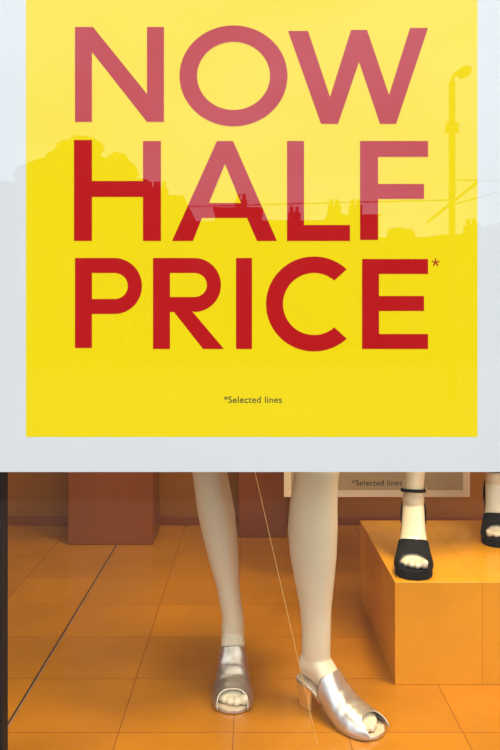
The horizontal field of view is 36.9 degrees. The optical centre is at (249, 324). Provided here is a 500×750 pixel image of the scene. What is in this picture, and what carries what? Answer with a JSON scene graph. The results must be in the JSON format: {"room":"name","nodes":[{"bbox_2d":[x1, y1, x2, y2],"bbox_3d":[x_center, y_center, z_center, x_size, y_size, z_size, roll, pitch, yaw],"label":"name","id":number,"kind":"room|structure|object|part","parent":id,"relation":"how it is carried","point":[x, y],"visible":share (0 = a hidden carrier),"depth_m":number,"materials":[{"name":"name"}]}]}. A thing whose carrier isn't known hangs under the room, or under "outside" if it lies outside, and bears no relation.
{"room":"shopping street","nodes":[
{"label":"shopping street","id":0,"kind":"room"},
{"bbox_2d":[8,472,485,515],"bbox_3d":[0.000,-0.340,3.530,3.400,2.660,0.060,0,0,0],"label":"wall","id":1,"kind":"structure","parent":0,"point":[29,493],"depth_m":3.50,"materials":[{"name":"orange paint"}]},
{"bbox_2d":[8,516,482,524],"bbox_3d":[0.000,0.910,3.490,3.400,0.040,0.020,0,0,0],"label":"baseboard","id":2,"kind":"structure","parent":1,"relation":"attached to","point":[12,520],"depth_m":3.48,"materials":[{"name":"brown wood"}]},
{"bbox_2d":[8,525,499,749],"bbox_3d":[0.000,0.960,2.435,3.400,0.060,2.130,0,0,0],"label":"floor","id":3,"kind":"structure","parent":0,"point":[135,667],"depth_m":2.11,"materials":[{"name":"orange tile"}]},
{"bbox_2d":[0,472,7,749],"bbox_3d":[-0.547,-0.370,1.450,0.146,2.600,0.040,0,0,0],"label":"post","id":4,"kind":"object","parent":3,"relation":"on","point":[3,475],"visible":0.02,"depth_m":1.45,"materials":[{"name":"metal"}]},
{"bbox_2d":[8,545,116,724],"bbox_3d":[-0.564,0.929,2.495,0.005,0.001,1.970,0,0,0],"label":"groove","id":5,"kind":"object","parent":3,"relation":"on","point":[116,545],"visible":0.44,"depth_m":2.17,"materials":[{"name":"brown"}]},
{"bbox_2d":[68,472,158,544],"bbox_3d":[-0.590,-0.170,3.285,0.360,2.200,0.230,0,0,0],"label":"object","id":6,"kind":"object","parent":3,"relation":"on","point":[105,508],"depth_m":3.17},
{"bbox_2d":[239,472,286,536],"bbox_3d":[0.055,-0.170,3.360,0.210,2.200,0.160,0,0,0],"label":"column","id":7,"kind":"structure","parent":3,"relation":"on","point":[252,521],"depth_m":3.28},
{"bbox_2d":[192,472,388,740],"bbox_3d":[0.083,0.110,1.932,0.589,1.640,0.385,0,0,19],"label":"mannequin","id":8,"kind":"object","parent":3,"relation":"on","point":[313,508],"visible":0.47,"depth_m":1.80},
{"bbox_2d":[360,520,499,684],"bbox_3d":[0.837,0.797,2.244,0.925,0.266,0.612,0,0,0],"label":"plinth","id":9,"kind":"object","parent":3,"relation":"on","point":[443,628],"visible":0.97,"depth_m":1.94,"materials":[{"name":"orange wood"}]},
{"bbox_2d":[394,472,499,580],"bbox_3d":[0.599,-0.176,2.221,0.617,1.680,0.362,0,0,-28],"label":"mannequin","id":10,"kind":"object","parent":9,"relation":"on","point":[413,560],"visible":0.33,"depth_m":2.09},
{"bbox_2d":[400,502,425,523],"bbox_3d":[0.469,0.515,2.155,0.073,0.099,0.053,0,0,12],"label":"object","id":11,"kind":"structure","parent":10,"relation":"on","point":[402,502],"depth_m":2.15,"materials":[{"name":"plastic"}]},
{"bbox_2d":[483,480,484,498],"bbox_3d":[0.794,0.515,2.437,0.073,0.099,0.053,0,0,14],"label":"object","id":12,"kind":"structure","parent":10,"relation":"on","point":[484,480],"depth_m":2.44,"materials":[{"name":"black fabric"}]},
{"bbox_3d":[0.000,-1.700,2.465,3.520,0.060,2.190,0,0,0],"label":"ceiling","id":13,"kind":"structure","parent":0,"visible":0},
{"bbox_2d":[255,473,317,744],"bbox_3d":[-0.149,-0.370,1.660,0.599,2.600,0.001,0,0,0],"label":"thread","id":14,"kind":"object","parent":13,"relation":"hanging from","point":[255,473],"visible":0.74,"depth_m":1.66,"materials":[{"name":"brown"}]},
{"bbox_2d":[284,472,469,496],"bbox_3d":[0.450,-0.530,2.661,0.660,2.280,0.005,0,0,0],"label":"poster","id":15,"kind":"object","parent":13,"relation":"hanging from","point":[350,484],"visible":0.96,"depth_m":2.66,"materials":[{"name":"brown paper"}]},
{"bbox_2d":[352,480,401,485],"bbox_3d":[0.450,0.559,2.659,0.177,0.021,0.001,0,0,0],"label":"print","id":16,"kind":"object","parent":15,"relation":"attached to","point":[374,482],"depth_m":2.66},
{"bbox_3d":[0.450,0.261,2.659,0.610,0.649,0.001,0,0,0],"label":"printed panel","id":17,"kind":"part","parent":15,"relation":"part of","materials":[{"name":"beige paper"}]},
{"bbox_3d":[0.000,1.170,1.463,3.520,0.359,0.195,0,0,0],"label":"stall riser","id":18,"kind":"object","parent":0,"visible":0},
{"bbox_3d":[0.000,0.961,1.385,3.400,0.059,0.050,0,0,0],"label":"sill","id":19,"kind":"structure","parent":18,"relation":"on","visible":0},
{"label":"window","id":20,"kind":"structure","parent":19,"relation":"on","visible":0},
{"bbox_2d":[0,0,499,471],"bbox_3d":[0.007,-0.306,1.401,0.963,1.161,0.002,0,0,0],"label":"poster","id":21,"kind":"object","parent":20,"relation":"attached to","point":[236,235],"visible":1,"depth_m":1.40,"materials":[{"name":"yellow paper"}]},
{"bbox_2d":[224,396,281,402],"bbox_3d":[0.005,0.139,1.400,0.108,0.013,0.001,0,0,0],"label":"print","id":22,"kind":"object","parent":21,"relation":"attached to","point":[225,396],"depth_m":1.40}
]}

